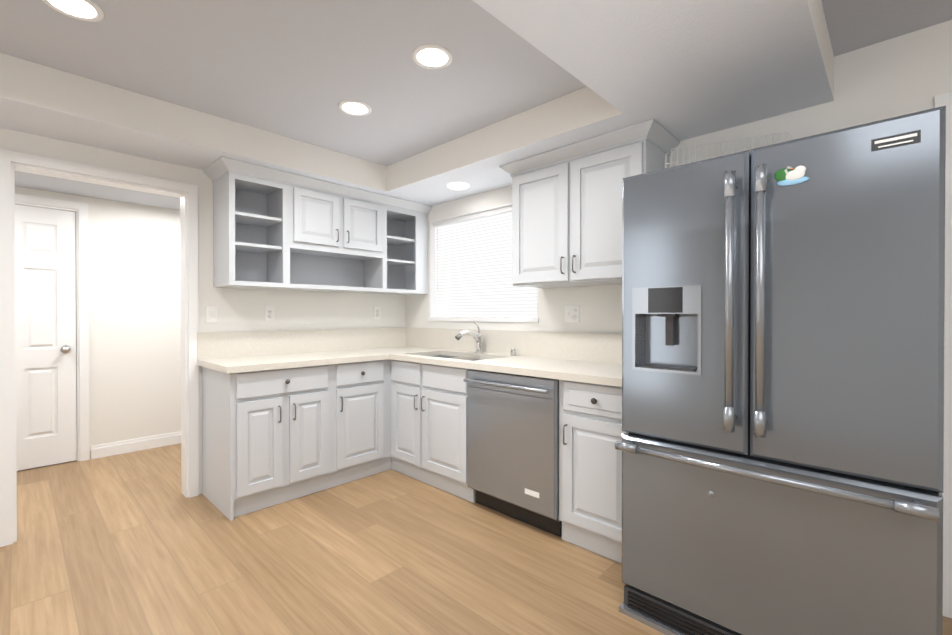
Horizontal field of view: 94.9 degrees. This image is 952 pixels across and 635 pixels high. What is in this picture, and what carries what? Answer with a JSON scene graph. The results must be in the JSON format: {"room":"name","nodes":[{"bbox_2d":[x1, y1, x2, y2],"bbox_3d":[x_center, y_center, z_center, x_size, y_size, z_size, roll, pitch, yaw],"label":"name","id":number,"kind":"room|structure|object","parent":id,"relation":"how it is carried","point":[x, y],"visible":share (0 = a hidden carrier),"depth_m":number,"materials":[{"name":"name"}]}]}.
{"room":"kitchen","nodes":[
{"label":"kitchen","id":0,"kind":"room"},
{"bbox_2d":[15,171,179,209],"bbox_3d":[-2.941,-1.054,3.183,1.520,0.060,4.940,0,0,44],"label":"ceiling","id":1,"kind":"structure","parent":0,"point":[51,184],"depth_m":3.53,"materials":[{"name":"grey paint"}]},
{"bbox_2d":[15,186,180,458],"bbox_3d":[-3.449,0.093,3.672,0.120,2.240,4.940,0,0,44],"label":"wall","id":2,"kind":"structure","parent":0,"point":[134,260],"depth_m":3.93,"materials":[{"name":"white paint"}]},
{"bbox_2d":[15,204,76,470],"bbox_3d":[-3.608,0.160,3.410,0.106,2.094,0.724,0,0,44],"label":"hall door","id":3,"kind":"structure","parent":2,"relation":"in","point":[45,312],"depth_m":3.55,"materials":[{"name":"white wood"}]},
{"bbox_2d":[15,194,89,460],"bbox_3d":[-3.649,0.125,3.448,0.138,2.180,0.880,0,0,44],"label":"door frame","id":4,"kind":"structure","parent":2,"relation":"attached to","point":[80,210],"depth_m":3.69,"materials":[{"name":"white wood"}]},
{"bbox_2d":[91,431,180,458],"bbox_3d":[-2.539,1.153,4.538,0.014,0.110,2.200,0,0,44],"label":"baseboard","id":5,"kind":"structure","parent":2,"relation":"attached to","point":[119,447],"depth_m":3.94,"materials":[{"name":"white wood"}]},
{"bbox_2d":[0,128,405,493],"bbox_3d":[-2.347,0.000,2.624,0.120,2.440,4.940,0,0,44],"label":"wall","id":6,"kind":"structure","parent":0,"point":[240,309],"depth_m":3.11,"materials":[{"name":"white paint"}]},
{"bbox_2d":[0,149,198,546],"bbox_3d":[-2.273,0.161,2.702,0.156,2.117,0.931,0,0,44],"label":"door frame","id":7,"kind":"structure","parent":6,"relation":"attached to","point":[11,162],"depth_m":2.54,"materials":[{"name":"white wood"}]},
{"bbox_2d":[206,307,216,322],"bbox_3d":[-1.846,-0.018,3.052,0.016,0.116,0.072,0,0,44],"label":"light switch","id":8,"kind":"object","parent":6,"relation":"attached to","point":[211,312],"depth_m":3.05,"materials":[{"name":"white plastic"}]},
{"bbox_2d":[211,160,294,289],"bbox_3d":[-1.577,-0.609,3.084,0.350,0.793,0.398,0,0,44],"label":"upper cabinet","id":9,"kind":"object","parent":6,"relation":"attached to","point":[275,229],"depth_m":3.10,"materials":[{"name":"grey paint"}]},
{"bbox_2d":[265,306,274,320],"bbox_3d":[-1.576,-0.030,3.340,0.009,0.116,0.072,0,0,44],"label":"electrical outlet plate","id":10,"kind":"object","parent":6,"relation":"attached to","point":[269,310],"depth_m":3.34,"materials":[{"name":"white plastic"}]},
{"bbox_2d":[291,176,390,293],"bbox_3d":[-1.173,-0.612,3.510,0.350,0.793,0.876,0,0,44],"label":"upper cabinet","id":11,"kind":"object","parent":6,"relation":"attached to","point":[343,234],"depth_m":3.50,"materials":[{"name":"grey paint"}]},
{"bbox_2d":[374,306,380,318],"bbox_3d":[-0.911,-0.044,4.039,0.009,0.116,0.072,0,0,44],"label":"electrical outlet plate","id":12,"kind":"object","parent":6,"relation":"attached to","point":[377,310],"depth_m":4.04,"materials":[{"name":"white plastic"}]},
{"bbox_2d":[387,196,418,294],"bbox_3d":[-0.801,-0.614,3.901,0.350,0.793,0.423,0,0,44],"label":"upper cabinet","id":13,"kind":"object","parent":6,"relation":"attached to","point":[404,213],"depth_m":4.15,"materials":[{"name":"grey paint"}]},
{"bbox_2d":[419,204,430,293],"bbox_3d":[-0.607,-0.615,4.105,0.350,0.793,0.142,0,0,44],"label":"upper cabinet","id":14,"kind":"object","parent":6,"relation":"attached to","point":[424,209],"depth_m":4.01,"materials":[{"name":"grey paint"}]},
{"bbox_2d":[0,443,951,634],"bbox_3d":[0.005,1.249,1.913,7.560,0.050,7.140,0,0,44],"label":"floor","id":15,"kind":"structure","parent":0,"point":[135,543],"depth_m":2.15,"materials":[{"name":"brown wood"}]},
{"bbox_2d":[202,364,337,520],"bbox_3d":[-1.450,0.772,3.049,0.597,0.890,0.655,0,0,44],"label":"base cabinet","id":16,"kind":"object","parent":15,"relation":"on","point":[273,437],"depth_m":2.82,"materials":[{"name":"grey paint"}]},
{"bbox_2d":[197,328,388,373],"bbox_3d":[-1.291,0.213,3.188,0.629,0.224,1.140,0,0,44],"label":"countertop","id":17,"kind":"structure","parent":16,"relation":"on","point":[237,351],"depth_m":3.27,"materials":[{"name":"stone"}]},
{"bbox_2d":[334,359,389,484],"bbox_3d":[-1.064,0.770,3.454,0.597,0.890,0.464,0,0,44],"label":"base cabinet","id":18,"kind":"object","parent":15,"relation":"on","point":[363,387],"depth_m":3.27,"materials":[{"name":"grey paint"}]},
{"bbox_2d":[390,355,449,470],"bbox_3d":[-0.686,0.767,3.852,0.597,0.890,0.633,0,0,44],"label":"base cabinet","id":19,"kind":"object","parent":15,"relation":"on","point":[419,392],"depth_m":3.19,"materials":[{"name":"grey paint"}]},
{"bbox_2d":[463,369,561,536],"bbox_3d":[0.372,0.776,2.790,0.668,0.886,0.654,0,0,44],"label":"dishwasher","id":20,"kind":"object","parent":15,"relation":"on","point":[512,445],"visible":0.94,"depth_m":2.55,"materials":[{"name":"silver metal"}]},
{"bbox_2d":[559,380,625,563],"bbox_3d":[0.816,0.776,2.432,0.462,0.890,0.621,0,0,44],"label":"base cabinet","id":21,"kind":"object","parent":15,"relation":"on","point":[590,415],"depth_m":2.23,"materials":[{"name":"grey paint"}]},
{"bbox_2d":[389,327,621,386],"bbox_3d":[0.040,0.214,3.152,2.609,0.224,0.642,0,0,44],"label":"countertop","id":22,"kind":"structure","parent":21,"relation":"on","point":[594,358],"depth_m":3.06,"materials":[{"name":"stone"}]},
{"bbox_2d":[432,355,482,360],"bbox_3d":[-0.161,0.426,3.329,0.786,0.200,0.416,0,0,44],"label":"sink","id":23,"kind":"object","parent":22,"relation":"in","point":[442,356],"visible":0.1,"depth_m":3.67,"materials":[{"name":"silver metal"}]},
{"bbox_2d":[455,322,515,355],"bbox_3d":[0.071,0.160,3.311,0.401,0.250,0.272,0,0,44],"label":"faucet","id":24,"kind":"object","parent":22,"relation":"on","point":[477,337],"visible":1,"depth_m":3.45,"materials":[{"name":"silver metal"}]},
{"bbox_2d":[615,106,945,634],"bbox_3d":[1.210,0.322,1.792,0.922,1.806,0.948,0,0,44],"label":"refrigerator","id":25,"kind":"object","parent":15,"relation":"on","point":[780,445],"visible":1,"depth_m":1.42,"materials":[{"name":"silver metal"}]},
{"bbox_2d":[665,131,793,168],"bbox_3d":[1.192,-0.733,2.059,0.560,0.304,0.284,0,0,25],"label":"wire rack","id":26,"kind":"object","parent":25,"relation":"on","point":[732,140],"visible":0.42,"depth_m":2.19,"materials":[{"name":"white metal"}]},
{"bbox_2d":[774,166,809,185],"bbox_3d":[1.020,-0.460,1.413,0.096,0.061,0.010,0,0,44],"label":"magnet","id":27,"kind":"object","parent":25,"relation":"attached to","point":[785,177],"visible":1,"depth_m":1.41,"materials":[{"name":"white plastic"}]},
{"bbox_2d":[0,0,951,205],"bbox_3d":[0.556,-1.253,1.374,6.040,0.080,7.140,0,0,44],"label":"ceiling","id":28,"kind":"structure","parent":0,"point":[300,70],"depth_m":2.04,"materials":[{"name":"grey paint"}]},
{"bbox_2d":[42,0,103,21],"bbox_3d":[-1.566,-1.211,1.695,0.189,0.007,0.189,0,0,-1],"label":"recessed light","id":29,"kind":"object","parent":28,"relation":"in","point":[84,10],"depth_m":1.71,"materials":[{"name":"white"}]},
{"bbox_2d":[338,100,371,115],"bbox_3d":[-0.704,-1.216,2.545,0.189,0.007,0.189,0,0,-1],"label":"recessed light","id":30,"kind":"object","parent":28,"relation":"in","point":[350,107],"depth_m":2.54,"materials":[{"name":"white"}]},
{"bbox_2d":[412,45,452,68],"bbox_3d":[-0.204,-1.213,2.042,0.189,0.007,0.189,0,0,-1],"label":"recessed light","id":31,"kind":"object","parent":28,"relation":"in","point":[432,56],"depth_m":2.03,"materials":[{"name":"white"}]},
{"bbox_2d":[447,182,468,189],"bbox_3d":[-0.138,-1.009,3.374,0.169,0.020,0.169,0,0,35],"label":"recessed light","id":32,"kind":"object","parent":28,"relation":"in","point":[454,185],"depth_m":3.34,"materials":[{"name":"white"}]},
{"bbox_2d":[406,20,951,333],"bbox_3d":[1.502,0.002,2.290,5.920,2.440,0.120,0,0,44],"label":"wall","id":33,"kind":"structure","parent":0,"point":[908,73],"depth_m":2.10,"materials":[{"name":"white paint"}]},
{"bbox_2d":[428,203,538,321],"bbox_3d":[0.048,-0.427,3.660,1.240,0.920,0.130,0,0,44],"label":"window blinds","id":34,"kind":"object","parent":33,"relation":"attached to","point":[471,266],"visible":0.77,"depth_m":3.69,"materials":[{"name":"white plastic"}]},
{"bbox_2d":[564,305,579,321],"bbox_3d":[0.656,-0.026,3.000,0.118,0.116,0.016,0,0,44],"label":"electrical outlet plate","id":35,"kind":"object","parent":33,"relation":"attached to","point":[571,313],"depth_m":3.00,"materials":[{"name":"white plastic"}]},
{"bbox_2d":[500,119,679,287],"bbox_3d":[0.665,-0.612,2.723,1.025,0.803,0.395,0,0,44],"label":"upper cabinet","id":36,"kind":"object","parent":33,"relation":"attached to","point":[567,216],"visible":0.9,"depth_m":2.57,"materials":[{"name":"grey paint"}]},
{"bbox_2d":[934,92,951,617],"bbox_3d":[2.287,0.156,1.545,0.935,2.140,0.156,0,0,44],"label":"door frame","id":37,"kind":"structure","parent":33,"relation":"attached to","point":[945,99],"depth_m":1.78,"materials":[{"name":"white wood"}]}
]}

